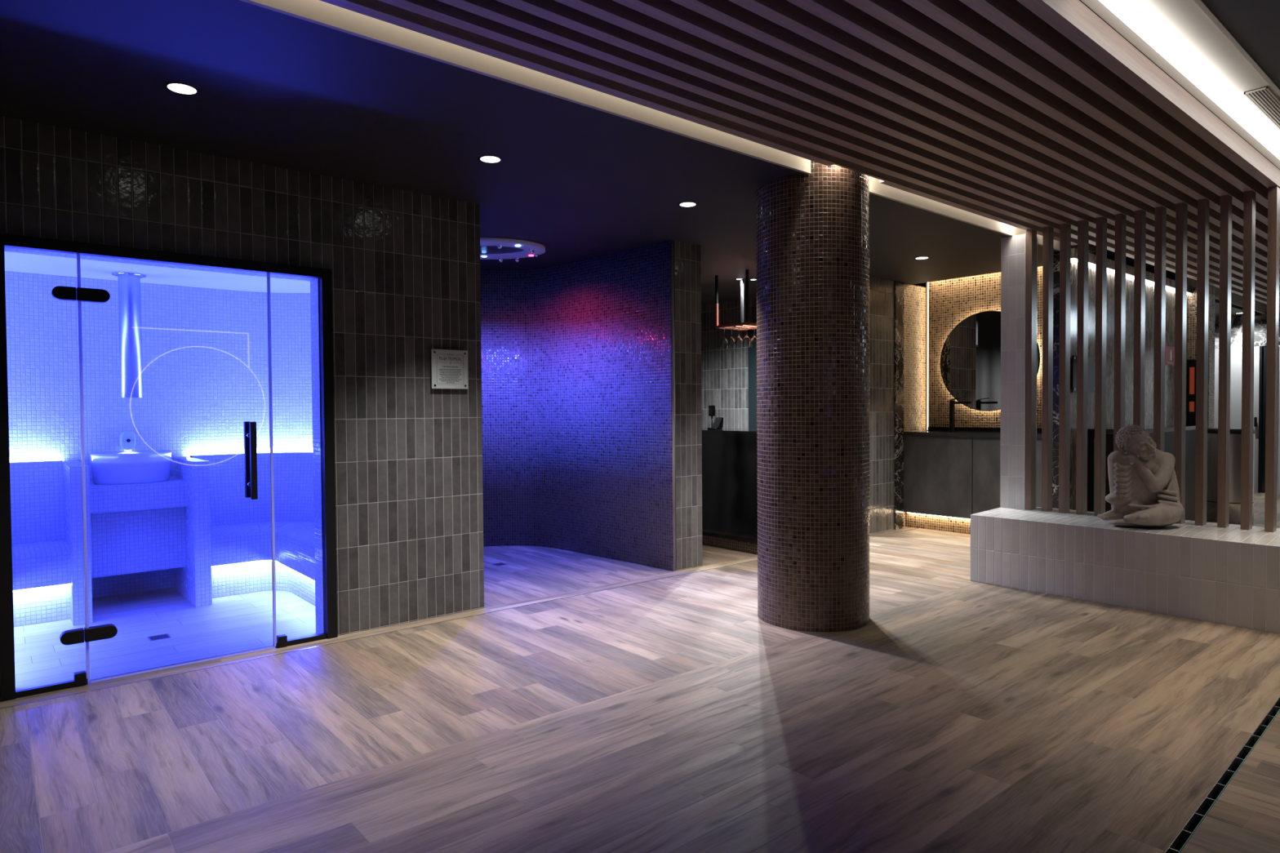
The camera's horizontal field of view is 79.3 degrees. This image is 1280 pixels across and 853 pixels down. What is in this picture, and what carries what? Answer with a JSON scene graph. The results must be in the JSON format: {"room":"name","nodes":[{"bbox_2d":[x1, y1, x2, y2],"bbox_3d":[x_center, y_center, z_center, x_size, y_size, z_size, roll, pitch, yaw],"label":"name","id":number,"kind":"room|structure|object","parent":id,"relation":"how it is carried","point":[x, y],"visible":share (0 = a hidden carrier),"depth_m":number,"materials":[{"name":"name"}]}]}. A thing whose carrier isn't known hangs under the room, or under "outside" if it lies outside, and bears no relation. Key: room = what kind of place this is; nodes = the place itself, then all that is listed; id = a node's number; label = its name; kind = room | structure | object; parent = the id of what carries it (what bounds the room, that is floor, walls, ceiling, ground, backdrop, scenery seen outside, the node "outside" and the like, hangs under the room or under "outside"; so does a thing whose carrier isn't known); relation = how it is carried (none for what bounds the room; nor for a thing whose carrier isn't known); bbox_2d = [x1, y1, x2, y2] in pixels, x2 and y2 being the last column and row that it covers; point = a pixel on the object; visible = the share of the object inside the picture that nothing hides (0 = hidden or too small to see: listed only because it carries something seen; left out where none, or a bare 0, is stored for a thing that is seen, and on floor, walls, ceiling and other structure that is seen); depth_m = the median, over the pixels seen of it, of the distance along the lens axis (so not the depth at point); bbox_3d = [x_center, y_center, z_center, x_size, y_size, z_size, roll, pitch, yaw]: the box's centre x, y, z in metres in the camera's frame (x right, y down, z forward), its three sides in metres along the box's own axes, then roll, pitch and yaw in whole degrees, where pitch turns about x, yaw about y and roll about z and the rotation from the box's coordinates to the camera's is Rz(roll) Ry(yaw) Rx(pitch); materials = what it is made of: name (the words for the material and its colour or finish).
{"room":"spa","nodes":[
{"label":"spa","id":0,"kind":"room"},
{"bbox_2d":[4,251,310,293],"bbox_3d":[-3.087,-1.056,4.798,2.966,0.055,2.060,-1,2,-40],"label":"ceiling","id":1,"kind":"structure","parent":0,"point":[14,261],"depth_m":5.26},
{"bbox_2d":[111,271,146,397],"bbox_3d":[-3.478,-0.617,5.274,0.196,0.839,0.196,-1,2,-40],"label":"pendant light","id":2,"kind":"object","parent":1,"relation":"hanging from","point":[128,283],"visible":1,"depth_m":5.22,"materials":[{"name":"silver metal"}]},
{"bbox_2d":[13,587,318,690],"bbox_3d":[-4.159,1.230,4.558,5.477,0.001,3.100,-1,2,-40],"label":"floor","id":3,"kind":"structure","parent":0,"point":[237,623],"depth_m":4.57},
{"bbox_2d":[9,460,71,626],"bbox_3d":[-3.768,0.742,4.235,1.079,0.985,1.915,-1,2,-40],"label":"bench","id":4,"kind":"object","parent":3,"relation":"on","point":[41,552],"depth_m":4.92,"materials":[{"name":"white tile"}]},
{"bbox_2d":[9,454,60,462],"bbox_3d":[-4.051,0.242,4.162,0.713,0.046,2.177,-1,1,-12],"label":"led strip","id":5,"kind":"object","parent":4,"relation":"on","point":[55,457],"visible":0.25,"depth_m":5.20,"materials":[{"name":"white plastic"}]},
{"bbox_2d":[62,456,212,625],"bbox_3d":[-3.431,0.723,5.260,0.759,0.973,0.755,-1,2,-40],"label":"sink vanity","id":6,"kind":"object","parent":3,"relation":"on","point":[131,528],"visible":0.82,"depth_m":5.17,"materials":[{"name":"white tile"}]},
{"bbox_2d":[89,450,171,484],"bbox_3d":[-3.507,0.279,5.335,0.472,0.206,0.472,-1,2,-40],"label":"basin","id":7,"kind":"object","parent":6,"relation":"on","point":[122,467],"visible":1,"depth_m":5.15,"materials":[{"name":"white ceramic"}]},
{"bbox_2d":[88,476,187,513],"bbox_3d":[-3.499,0.466,5.332,0.565,0.168,0.550,-1,2,-40],"label":"shelf","id":8,"kind":"object","parent":6,"relation":"attached to","point":[171,494],"depth_m":5.14,"materials":[{"name":"white tile"}]},
{"bbox_2d":[147,633,170,641],"bbox_3d":[-2.781,1.222,4.471,0.100,0.008,0.100,-1,2,-40],"label":"floor drain","id":9,"kind":"object","parent":3,"relation":"in","point":[162,636],"visible":1,"depth_m":4.47,"materials":[{"name":"metal"}]},
{"bbox_2d":[189,452,315,605],"bbox_3d":[-2.365,0.705,5.420,1.078,0.985,1.915,-1,2,-40],"label":"bench","id":10,"kind":"object","parent":3,"relation":"on","point":[241,526],"depth_m":5.66,"materials":[{"name":"white tile"}]},
{"bbox_2d":[186,447,312,457],"bbox_3d":[-2.261,0.197,5.673,2.177,0.046,0.713,0,1,22],"label":"led strip","id":11,"kind":"object","parent":10,"relation":"on","point":[196,452],"visible":0.19,"depth_m":6.01,"materials":[{"name":"white plastic"}]},
{"bbox_2d":[0,115,484,700],"bbox_3d":[-3.800,-0.085,4.092,5.477,2.644,2.083,-1,2,-40],"label":"wall","id":12,"kind":"structure","parent":0,"point":[404,265],"depth_m":4.76,"materials":[{"name":"grey tile"}]},
{"bbox_2d":[120,431,135,450],"bbox_3d":[-3.661,0.104,5.524,0.090,0.145,0.075,-1,2,-40],"label":"wall fitting","id":13,"kind":"object","parent":12,"relation":"attached to","point":[127,438],"visible":1,"depth_m":5.50,"materials":[{"name":"white plastic"}]},
{"bbox_2d":[0,233,337,702],"bbox_3d":[-2.338,0.173,3.968,1.496,2.112,0.146,-1,2,-40],"label":"door","id":14,"kind":"structure","parent":12,"relation":"in","point":[7,677],"depth_m":3.77,"materials":[{"name":"clear glass"}]},
{"bbox_2d":[431,348,467,389],"bbox_3d":[-1.207,-0.362,4.894,0.248,0.246,0.030,-1,2,-40],"label":"plaque","id":15,"kind":"object","parent":12,"relation":"attached to","point":[449,368],"visible":1,"depth_m":4.88,"materials":[{"name":"silver metal"}]},
{"bbox_2d":[439,366,461,382],"bbox_3d":[-1.200,-0.327,4.889,0.154,0.105,0.002,-1,2,-40],"label":"print","id":16,"kind":"object","parent":15,"relation":"attached to","point":[446,374],"depth_m":4.89,"materials":[{"name":"grey"}]},
{"bbox_2d":[480,240,675,571],"bbox_3d":[-1.072,-0.156,6.445,1.729,2.644,2.146,-1,2,-40],"label":"wall","id":17,"kind":"structure","parent":0,"point":[578,361],"depth_m":6.94,"materials":[{"name":"tile"}]},
{"bbox_2d":[0,0,1257,317],"bbox_3d":[0.994,-1.569,7.612,17.400,0.100,4.815,-1,2,-40],"label":"ceiling","id":18,"kind":"structure","parent":0,"point":[579,182],"depth_m":3.71,"materials":[{"name":"paint"}]},
{"bbox_2d":[164,81,199,95],"bbox_3d":[-1.899,-1.402,3.204,0.132,0.007,0.132,-1,2,-40],"label":"recessed light","id":19,"kind":"object","parent":18,"relation":"in","point":[179,88],"visible":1,"depth_m":3.20,"materials":[{"name":"white plastic"}]},
{"bbox_2d":[478,155,502,163],"bbox_3d":[-0.800,-1.430,4.132,0.132,0.007,0.132,-1,2,-40],"label":"recessed light","id":20,"kind":"object","parent":18,"relation":"in","point":[488,159],"visible":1,"depth_m":4.13,"materials":[{"name":"white plastic"}]},
{"bbox_2d":[480,237,545,262],"bbox_3d":[-1.279,-1.442,6.346,0.894,0.061,0.848,-1,2,-40],"label":"shower","id":21,"kind":"object","parent":18,"relation":"attached to","point":[491,248],"visible":0.64,"depth_m":6.33,"materials":[{"name":"grey metal"}]},
{"bbox_2d":[677,201,697,207],"bbox_3d":[0.313,-1.459,5.072,0.132,0.007,0.132,-1,2,-40],"label":"recessed light","id":22,"kind":"object","parent":18,"relation":"in","point":[686,204],"visible":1,"depth_m":5.07,"materials":[{"name":"white plastic"}]},
{"bbox_2d":[715,269,756,330],"bbox_3d":[1.045,-1.254,7.745,0.404,0.536,0.426,-1,2,-40],"label":"glass rack","id":23,"kind":"object","parent":18,"relation":"hanging from","point":[742,323],"visible":0.75,"depth_m":7.76,"materials":[{"name":"orange metal"}]},
{"bbox_2d":[720,328,728,348],"bbox_3d":[0.849,-0.883,7.773,0.084,0.205,0.084,-1,2,-40],"label":"wine glass","id":24,"kind":"object","parent":23,"relation":"hanging from","point":[722,328],"visible":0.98,"depth_m":7.75,"materials":[{"name":"clear glass"}]},
{"bbox_2d":[727,327,735,348],"bbox_3d":[0.915,-0.882,7.711,0.084,0.205,0.084,-1,2,-40],"label":"wine glass","id":25,"kind":"object","parent":23,"relation":"hanging from","point":[734,327],"visible":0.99,"depth_m":7.69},
{"bbox_2d":[734,327,742,347],"bbox_3d":[0.981,-0.881,7.648,0.084,0.205,0.084,-1,2,-40],"label":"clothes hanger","id":26,"kind":"object","parent":23,"relation":"hanging from","point":[737,327],"visible":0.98,"depth_m":7.63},
{"bbox_2d":[742,326,751,347],"bbox_3d":[1.046,-0.880,7.586,0.084,0.205,0.084,-1,2,-40],"label":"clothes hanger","id":27,"kind":"object","parent":23,"relation":"hanging from","point":[744,326],"visible":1,"depth_m":7.57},
{"bbox_2d":[750,326,756,347],"bbox_3d":[1.128,-0.882,7.629,0.084,0.205,0.084,-1,2,-40],"label":"wine glass","id":28,"kind":"object","parent":23,"relation":"hanging from","point":[751,326],"visible":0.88,"depth_m":7.61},
{"bbox_2d":[914,256,929,259],"bbox_3d":[2.534,-1.516,6.947,0.132,0.007,0.132,-1,2,-40],"label":"recessed light","id":29,"kind":"object","parent":18,"relation":"in","point":[921,257],"visible":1,"depth_m":6.96,"materials":[{"name":"white plastic"}]},
{"bbox_2d":[0,492,1279,852],"bbox_3d":[2.625,1.145,6.228,18.000,0.001,9.300,-1,2,-40],"label":"floor","id":30,"kind":"structure","parent":0,"point":[665,715],"depth_m":3.11,"materials":[{"name":"brown wood"}]},
{"bbox_2d":[0,530,905,709],"bbox_3d":[-1.169,1.208,4.801,10.360,0.014,0.010,-1,2,-40],"label":"drain","id":31,"kind":"object","parent":30,"relation":"in","point":[904,531],"visible":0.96,"depth_m":4.33,"materials":[{"name":"metal"}]},
{"bbox_2d":[491,562,507,566],"bbox_3d":[-1.184,1.165,6.516,0.100,0.009,0.100,-1,2,-40],"label":"floor drain","id":32,"kind":"object","parent":30,"relation":"on","point":[500,563],"visible":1,"depth_m":6.51,"materials":[{"name":"metal"}]},
{"bbox_2d":[674,240,702,571],"bbox_3d":[0.273,-0.165,6.421,0.293,2.644,0.380,-1,2,-40],"label":"wall pier","id":33,"kind":"object","parent":30,"relation":"on","point":[687,262],"visible":0.5,"depth_m":6.27,"materials":[{"name":"grey tile"}]},
{"bbox_2d":[702,427,757,554],"bbox_3d":[0.457,0.571,7.988,0.620,1.100,2.800,-1,2,-40],"label":"cabinet","id":34,"kind":"object","parent":30,"relation":"on","point":[729,455],"depth_m":7.11,"materials":[{"name":"black wood"}]},
{"bbox_2d":[707,405,723,429],"bbox_3d":[0.733,-0.089,7.579,0.100,0.235,0.145,-1,2,-40],"label":"card terminal","id":35,"kind":"object","parent":34,"relation":"on","point":[718,422],"visible":0.98,"depth_m":7.57,"materials":[{"name":"black plastic"}]},
{"bbox_2d":[702,427,756,434],"bbox_3d":[0.453,0.034,7.976,0.620,0.025,2.800,-1,2,-40],"label":"countertop","id":36,"kind":"structure","parent":34,"relation":"on","point":[745,431],"depth_m":7.16,"materials":[{"name":"black stone"}]},
{"bbox_2d":[747,325,756,428],"bbox_3d":[1.566,-0.062,9.112,0.030,2.300,0.740,-1,2,-40],"label":"glass screen","id":37,"kind":"object","parent":30,"relation":"on","point":[752,351],"visible":0.07,"depth_m":9.32,"materials":[{"name":"black"}]},
{"bbox_2d":[755,160,869,632],"bbox_3d":[1.069,-0.213,4.793,0.680,2.800,0.680,-1,2,-40],"label":"column","id":38,"kind":"structure","parent":30,"relation":"on","point":[812,229],"depth_m":4.50,"materials":[{"name":"brown tile"}]},
{"bbox_2d":[906,512,970,534],"bbox_3d":[3.446,1.019,7.810,0.020,0.170,1.660,-1,2,-40],"label":"mosaic kickboard","id":39,"kind":"object","parent":30,"relation":"on","point":[916,521],"visible":0.23,"depth_m":8.14,"materials":[{"name":"beige tile"}]},
{"bbox_2d":[1113,213,1126,452],"bbox_3d":[3.445,-0.429,5.551,0.088,2.171,0.044,-1,2,-40],"label":"upright slat","id":40,"kind":"object","parent":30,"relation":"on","point":[1120,219],"visible":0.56,"depth_m":5.52,"materials":[{"name":"brown wood"}]},
{"bbox_2d":[970,506,1279,634],"bbox_3d":[3.849,0.920,4.751,0.846,0.497,3.468,-1,2,-40],"label":"plinth","id":41,"kind":"object","parent":30,"relation":"on","point":[1229,575],"visible":0.86,"depth_m":4.97,"materials":[{"name":"white tile"}]},
{"bbox_2d":[1000,233,1037,509],"bbox_3d":[3.017,-0.426,6.155,0.213,2.145,0.191,-1,2,-40],"label":"tiled pillar","id":42,"kind":"structure","parent":41,"relation":"on","point":[1013,248],"depth_m":6.08,"materials":[{"name":"white tile"}]},
{"bbox_2d":[1025,229,1036,510],"bbox_3d":[3.047,-0.437,6.023,0.088,2.171,0.044,-1,2,-40],"label":"upright slat","id":43,"kind":"object","parent":41,"relation":"on","point":[1031,234],"visible":1,"depth_m":6.00,"materials":[{"name":"brown wood"}]},
{"bbox_2d":[1041,226,1053,511],"bbox_3d":[3.127,-0.435,5.928,0.088,2.171,0.044,-1,2,-40],"label":"upright slat","id":44,"kind":"object","parent":41,"relation":"on","point":[1047,232],"visible":1,"depth_m":5.90,"materials":[{"name":"brown wood"}]},
{"bbox_2d":[1058,222,1071,513],"bbox_3d":[3.206,-0.434,5.834,0.088,2.171,0.044,-1,2,-40],"label":"upright slat","id":45,"kind":"object","parent":41,"relation":"on","point":[1064,228],"visible":1,"depth_m":5.81,"materials":[{"name":"brown wood"}]},
{"bbox_2d":[1075,219,1088,515],"bbox_3d":[3.286,-0.432,5.740,0.088,2.171,0.044,-1,2,-40],"label":"upright slat","id":46,"kind":"object","parent":41,"relation":"on","point":[1082,225],"visible":1,"depth_m":5.71,"materials":[{"name":"brown wood"}]},
{"bbox_2d":[1093,216,1106,515],"bbox_3d":[3.365,-0.431,5.646,0.088,2.171,0.044,-1,2,-40],"label":"upright slat","id":47,"kind":"object","parent":41,"relation":"on","point":[1101,222],"visible":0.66,"depth_m":5.62,"materials":[{"name":"brown wood"}]},
{"bbox_2d":[1097,424,1184,527],"bbox_3d":[3.313,0.330,5.106,0.568,0.683,0.302,-1,1,-10],"label":"stone statue","id":48,"kind":"object","parent":41,"relation":"on","point":[1144,490],"visible":1,"depth_m":5.04,"materials":[{"name":"grey stone"}]},
{"bbox_2d":[1173,202,1187,524],"bbox_3d":[3.684,-0.425,5.269,0.088,2.171,0.044,-1,2,-40],"label":"upright slat","id":49,"kind":"object","parent":41,"relation":"on","point":[1181,209],"visible":0.89,"depth_m":5.24,"materials":[{"name":"brown wood"}]},
{"bbox_2d":[1195,198,1209,525],"bbox_3d":[3.764,-0.423,5.174,0.088,2.171,0.044,-1,2,-40],"label":"upright slat","id":50,"kind":"object","parent":41,"relation":"on","point":[1202,264],"visible":1,"depth_m":5.15,"materials":[{"name":"brown wood"}]},
{"bbox_2d":[1217,194,1231,528],"bbox_3d":[3.843,-0.422,5.080,0.088,2.171,0.044,-1,2,-40],"label":"upright slat","id":51,"kind":"object","parent":41,"relation":"on","point":[1225,229],"visible":1,"depth_m":5.05,"materials":[{"name":"brown wood"}]},
{"bbox_2d":[1240,190,1255,529],"bbox_3d":[3.923,-0.420,4.986,0.088,2.171,0.044,-1,2,-40],"label":"upright slat","id":52,"kind":"object","parent":41,"relation":"on","point":[1249,203],"visible":1,"depth_m":4.96,"materials":[{"name":"brown wood"}]},
{"bbox_2d":[1264,186,1279,532],"bbox_3d":[4.003,-0.419,4.892,0.088,2.171,0.044,-1,2,-40],"label":"upright slat","id":53,"kind":"object","parent":41,"relation":"on","point":[1273,193],"visible":1,"depth_m":4.87,"materials":[{"name":"brown wood"}]},
{"bbox_2d":[1133,209,1146,428],"bbox_3d":[3.525,-0.428,5.457,0.088,2.171,0.044,-1,2,-40],"label":"upright slat","id":54,"kind":"object","parent":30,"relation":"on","point":[1140,215],"visible":0.56,"depth_m":5.42,"materials":[{"name":"brown wood"}]},
{"bbox_2d":[1087,425,1195,520],"bbox_3d":[4.793,0.555,7.324,1.890,1.100,0.430,-1,2,-40],"label":"base cabinet","id":55,"kind":"object","parent":30,"relation":"on","point":[1190,430],"visible":0.1,"depth_m":7.13,"materials":[{"name":"black"}]},
{"bbox_2d":[1153,205,1166,451],"bbox_3d":[3.604,-0.426,5.363,0.088,2.171,0.044,-1,2,-40],"label":"upright slat","id":56,"kind":"object","parent":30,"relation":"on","point":[1160,230],"visible":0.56,"depth_m":5.33,"materials":[{"name":"brown wood"}]},
{"bbox_2d":[1164,697,1279,852],"bbox_3d":[0.540,1.302,1.338,8.506,0.071,0.034,-2,2,-42],"label":"channel","id":57,"kind":"object","parent":30,"relation":"in","point":[1193,824],"visible":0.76,"depth_m":2.66,"materials":[{"name":"black metal"}]},
{"bbox_2d":[1206,427,1255,525],"bbox_3d":[6.332,0.547,8.330,0.458,1.050,0.458,-1,2,-40],"label":"cabinet","id":58,"kind":"object","parent":30,"relation":"on","point":[1235,445],"visible":0.33,"depth_m":8.15,"materials":[{"name":"wood"}]},
{"bbox_2d":[701,297,755,428],"bbox_3d":[1.000,-0.247,9.893,0.100,2.644,1.170,-1,2,-40],"label":"wall","id":59,"kind":"structure","parent":0,"point":[724,371],"depth_m":9.71,"materials":[{"name":"grey tile"}]},
{"bbox_2d":[869,276,925,533],"bbox_3d":[2.673,-0.274,8.314,1.380,2.744,0.183,-1,2,-40],"label":"wall","id":60,"kind":"structure","parent":0,"point":[882,291],"depth_m":8.15,"materials":[{"name":"grey tile"}]},
{"bbox_2d":[894,280,903,529],"bbox_3d":[2.712,-0.225,8.336,0.155,2.644,0.200,-1,2,-40],"label":"trim","id":61,"kind":"structure","parent":60,"relation":"attached to","point":[899,286],"depth_m":8.25,"materials":[{"name":"black stone"}]},
{"bbox_2d":[927,282,928,426],"bbox_3d":[3.219,-0.787,8.609,0.045,1.650,0.013,-1,2,-40],"label":"strip","id":62,"kind":"object","parent":60,"relation":"attached to","point":[927,282],"visible":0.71,"depth_m":8.60,"materials":[{"name":"white plastic"}]},
{"bbox_2d":[928,261,1088,428],"bbox_3d":[3.752,-0.270,7.997,0.060,2.734,1.620,-1,2,-40],"label":"wall","id":63,"kind":"structure","parent":0,"point":[950,301],"depth_m":8.33,"materials":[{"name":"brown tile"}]},
{"bbox_2d":[903,426,1041,519],"bbox_3d":[3.531,0.482,7.867,0.465,0.930,1.650,-1,2,-40],"label":"vanity unit","id":64,"kind":"object","parent":63,"relation":"attached to","point":[956,474],"depth_m":7.93,"materials":[{"name":"grey wood"}]},
{"bbox_2d":[903,431,1041,438],"bbox_3d":[3.526,0.082,7.857,0.460,0.040,1.650,-1,2,-40],"label":"countertop","id":65,"kind":"structure","parent":64,"relation":"on","point":[940,433],"depth_m":7.93,"materials":[{"name":"grey stone"}]},
{"bbox_2d":[949,397,971,432],"bbox_3d":[3.301,-0.118,7.962,0.040,0.358,0.225,-1,2,-40],"label":"tap","id":66,"kind":"object","parent":65,"relation":"on","point":[952,402],"visible":1,"depth_m":8.01,"materials":[{"name":"black metal"}]},
{"bbox_2d":[940,311,1039,411],"bbox_3d":[3.623,-0.680,8.041,0.048,1.040,1.040,-1,2,-40],"label":"round mirror","id":67,"kind":"object","parent":63,"relation":"attached to","point":[971,355],"visible":0.64,"depth_m":8.12,"materials":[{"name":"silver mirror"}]},
{"bbox_2d":[925,266,1093,431],"bbox_3d":[3.749,-0.278,8.125,0.100,2.744,1.820,-1,2,-40],"label":"light strip","id":68,"kind":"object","parent":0,"point":[1091,266],"depth_m":8.67,"materials":[{"name":"paint"}]},
{"bbox_2d":[1076,243,1094,253],"bbox_3d":[3.620,-1.722,7.986,0.420,0.080,1.830,-1,2,-40],"label":"ceiling","id":69,"kind":"structure","parent":0,"point":[1091,247],"depth_m":7.37,"materials":[{"name":"paint"}]},
{"bbox_2d":[1069,248,1192,510],"bbox_3d":[4.939,-0.237,7.802,3.380,2.660,0.190,-1,2,-40],"label":"wall","id":70,"kind":"structure","parent":0,"point":[1149,288],"depth_m":7.57,"materials":[{"name":"grey paint"}]},
{"bbox_2d":[1052,251,1059,508],"bbox_3d":[3.630,-0.194,6.710,0.030,2.640,0.170,-1,2,-40],"label":"trim","id":71,"kind":"structure","parent":70,"relation":"attached to","point":[1056,254],"depth_m":6.71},
{"bbox_2d":[1070,355,1095,392],"bbox_3d":[3.941,-0.459,6.860,0.550,0.320,0.035,-1,2,-40],"label":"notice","id":72,"kind":"object","parent":70,"relation":"attached to","point":[1091,361],"visible":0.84,"depth_m":6.90,"materials":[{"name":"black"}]},
{"bbox_2d":[1071,257,1191,294],"bbox_3d":[4.986,-1.474,7.724,3.320,0.012,0.030,-1,2,-40],"label":"strip","id":73,"kind":"object","parent":70,"relation":"attached to","point":[1072,259],"visible":0.57,"depth_m":7.52,"materials":[{"name":"white plastic"}]},
{"bbox_2d":[1164,346,1174,365],"bbox_3d":[5.785,-0.769,8.427,0.340,0.205,0.012,-1,2,-40],"label":"fire sign","id":74,"kind":"object","parent":70,"relation":"attached to","point":[1169,351],"visible":1,"depth_m":8.41,"materials":[{"name":"red plastic"}]},
{"bbox_2d":[1079,0,1279,169],"bbox_3d":[3.961,-1.634,4.096,17.400,0.090,4.385,-1,2,-40],"label":"ceiling","id":75,"kind":"structure","parent":0,"point":[1186,17],"depth_m":3.12,"materials":[{"name":"white paint"}]},
{"bbox_2d":[320,0,1077,245],"bbox_3d":[-0.117,-1.493,3.333,9.980,0.104,0.055,-1,2,-40],"label":"ceiling slat","id":76,"kind":"object","parent":75,"relation":"attached to","point":[376,9],"visible":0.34,"depth_m":3.36,"materials":[{"name":"brown wood"}]},
{"bbox_2d":[240,0,1266,313],"bbox_3d":[2.553,-1.587,5.765,17.400,0.196,0.020,-1,2,-40],"label":"led strip light","id":77,"kind":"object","parent":75,"relation":"attached to","point":[317,11],"depth_m":3.33,"materials":[{"name":"beige paint"}]},
{"bbox_2d":[378,0,1279,308],"bbox_3d":[2.720,-1.562,5.567,17.200,0.104,0.055,-1,2,-40],"label":"ceiling slat","id":78,"kind":"object","parent":75,"relation":"attached to","point":[436,10],"visible":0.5,"depth_m":3.44,"materials":[{"name":"brown wood"}]},
{"bbox_2d":[437,0,1279,303],"bbox_3d":[2.800,-1.561,5.473,17.200,0.104,0.055,-1,2,-40],"label":"ceiling slat","id":79,"kind":"object","parent":75,"relation":"attached to","point":[494,10],"visible":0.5,"depth_m":3.43,"materials":[{"name":"brown wood"}]},
{"bbox_2d":[496,0,1279,297],"bbox_3d":[2.880,-1.559,5.379,17.200,0.104,0.055,-1,2,-40],"label":"ceiling slat","id":80,"kind":"object","parent":75,"relation":"attached to","point":[553,11],"visible":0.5,"depth_m":3.43,"materials":[{"name":"brown wood"}]},
{"bbox_2d":[554,0,1279,292],"bbox_3d":[2.959,-1.558,5.285,17.200,0.104,0.055,-1,2,-40],"label":"ceiling slat","id":81,"kind":"object","parent":75,"relation":"attached to","point":[611,11],"visible":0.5,"depth_m":3.43,"materials":[{"name":"brown wood"}]},
{"bbox_2d":[612,0,1279,284],"bbox_3d":[3.039,-1.556,5.190,17.200,0.104,0.055,-1,2,-40],"label":"ceiling slat","id":82,"kind":"object","parent":75,"relation":"attached to","point":[673,14],"visible":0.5,"depth_m":3.42,"materials":[{"name":"brown wood"}]},
{"bbox_2d":[671,0,1279,277],"bbox_3d":[3.119,-1.555,5.096,17.200,0.104,0.055,-1,2,-40],"label":"ceiling slat","id":83,"kind":"object","parent":75,"relation":"attached to","point":[726,12],"visible":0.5,"depth_m":3.41,"materials":[{"name":"brown wood"}]},
{"bbox_2d":[728,0,1279,268],"bbox_3d":[3.198,-1.553,5.002,17.200,0.104,0.055,-1,2,-40],"label":"ceiling slat","id":84,"kind":"object","parent":75,"relation":"attached to","point":[784,13],"visible":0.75,"depth_m":3.40,"materials":[{"name":"brown wood"}]},
{"bbox_2d":[786,0,1279,258],"bbox_3d":[3.278,-1.552,4.908,17.200,0.104,0.055,-1,2,-40],"label":"ceiling slat","id":85,"kind":"object","parent":75,"relation":"attached to","point":[841,14],"visible":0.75,"depth_m":3.39,"materials":[{"name":"brown wood"}]},
{"bbox_2d":[844,0,1267,239],"bbox_3d":[3.357,-1.550,4.813,17.200,0.104,0.055,-1,2,-40],"label":"ceiling slat","id":86,"kind":"object","parent":75,"relation":"attached to","point":[898,15],"visible":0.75,"depth_m":3.38,"materials":[{"name":"brown wood"}]},
{"bbox_2d":[902,0,1267,225],"bbox_3d":[3.437,-1.549,4.719,17.200,0.104,0.055,-1,2,-40],"label":"ceiling slat","id":87,"kind":"object","parent":75,"relation":"attached to","point":[955,15],"visible":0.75,"depth_m":3.34,"materials":[{"name":"brown wood"}]},
{"bbox_2d":[959,0,1267,208],"bbox_3d":[3.517,-1.547,4.625,17.200,0.104,0.055,-1,2,-40],"label":"ceiling slat","id":88,"kind":"object","parent":75,"relation":"attached to","point":[1011,16],"visible":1,"depth_m":3.31,"materials":[{"name":"brown wood"}]},
{"bbox_2d":[1017,0,1279,187],"bbox_3d":[3.596,-1.546,4.530,17.200,0.104,0.055,-1,2,-40],"label":"ceiling slat","id":89,"kind":"object","parent":75,"relation":"attached to","point":[1072,19],"visible":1,"depth_m":3.29,"materials":[{"name":"brown wood"}]},
{"bbox_2d":[1098,0,1279,159],"bbox_3d":[5.903,-1.632,6.292,11.400,0.046,0.074,-1,2,-40],"label":"light","id":90,"kind":"object","parent":75,"relation":"attached to","point":[1139,15],"visible":1,"depth_m":3.26,"materials":[{"name":"white plastic"}]},
{"bbox_2d":[1244,85,1279,129],"bbox_3d":[3.425,-1.584,4.073,1.450,0.011,0.088,-1,2,-40],"label":"ceiling vent","id":91,"kind":"object","parent":75,"relation":"in","point":[1264,98],"visible":1,"depth_m":3.74,"materials":[{"name":"grey metal"}]},
{"bbox_2d":[1173,285,1215,428],"bbox_3d":[6.367,-0.261,8.900,0.220,2.640,0.355,-1,2,-40],"label":"wall","id":92,"kind":"structure","parent":0,"point":[1192,299],"depth_m":8.77,"materials":[{"name":"beige tile"}]},
{"bbox_2d":[1186,360,1195,425],"bbox_3d":[6.314,-0.378,8.761,0.032,0.760,0.185,-1,2,-40],"label":"heater","id":93,"kind":"object","parent":92,"relation":"attached to","point":[1191,364],"visible":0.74,"depth_m":8.79,"materials":[{"name":"black"}]},
{"bbox_2d":[1213,304,1279,493],"bbox_3d":[9.940,-0.455,10.616,0.100,2.900,6.600,-1,2,-40],"label":"wall","id":94,"kind":"structure","parent":0,"point":[1236,361],"depth_m":11.61,"materials":[{"name":"white paint"}]},
{"bbox_2d":[1193,0,1279,96],"bbox_3d":[3.793,-1.635,4.295,17.400,0.095,0.017,-1,2,-40],"label":"trim","id":95,"kind":"structure","parent":94,"relation":"attached to","point":[1201,4],"depth_m":3.13,"materials":[{"name":"white paint"}]},
{"bbox_2d":[1253,346,1266,493],"bbox_3d":[9.227,-0.102,11.394,0.080,2.170,0.260,-1,2,-40],"label":"door","id":96,"kind":"structure","parent":94,"relation":"in","point":[1262,377],"depth_m":11.43,"materials":[{"name":"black glass"}]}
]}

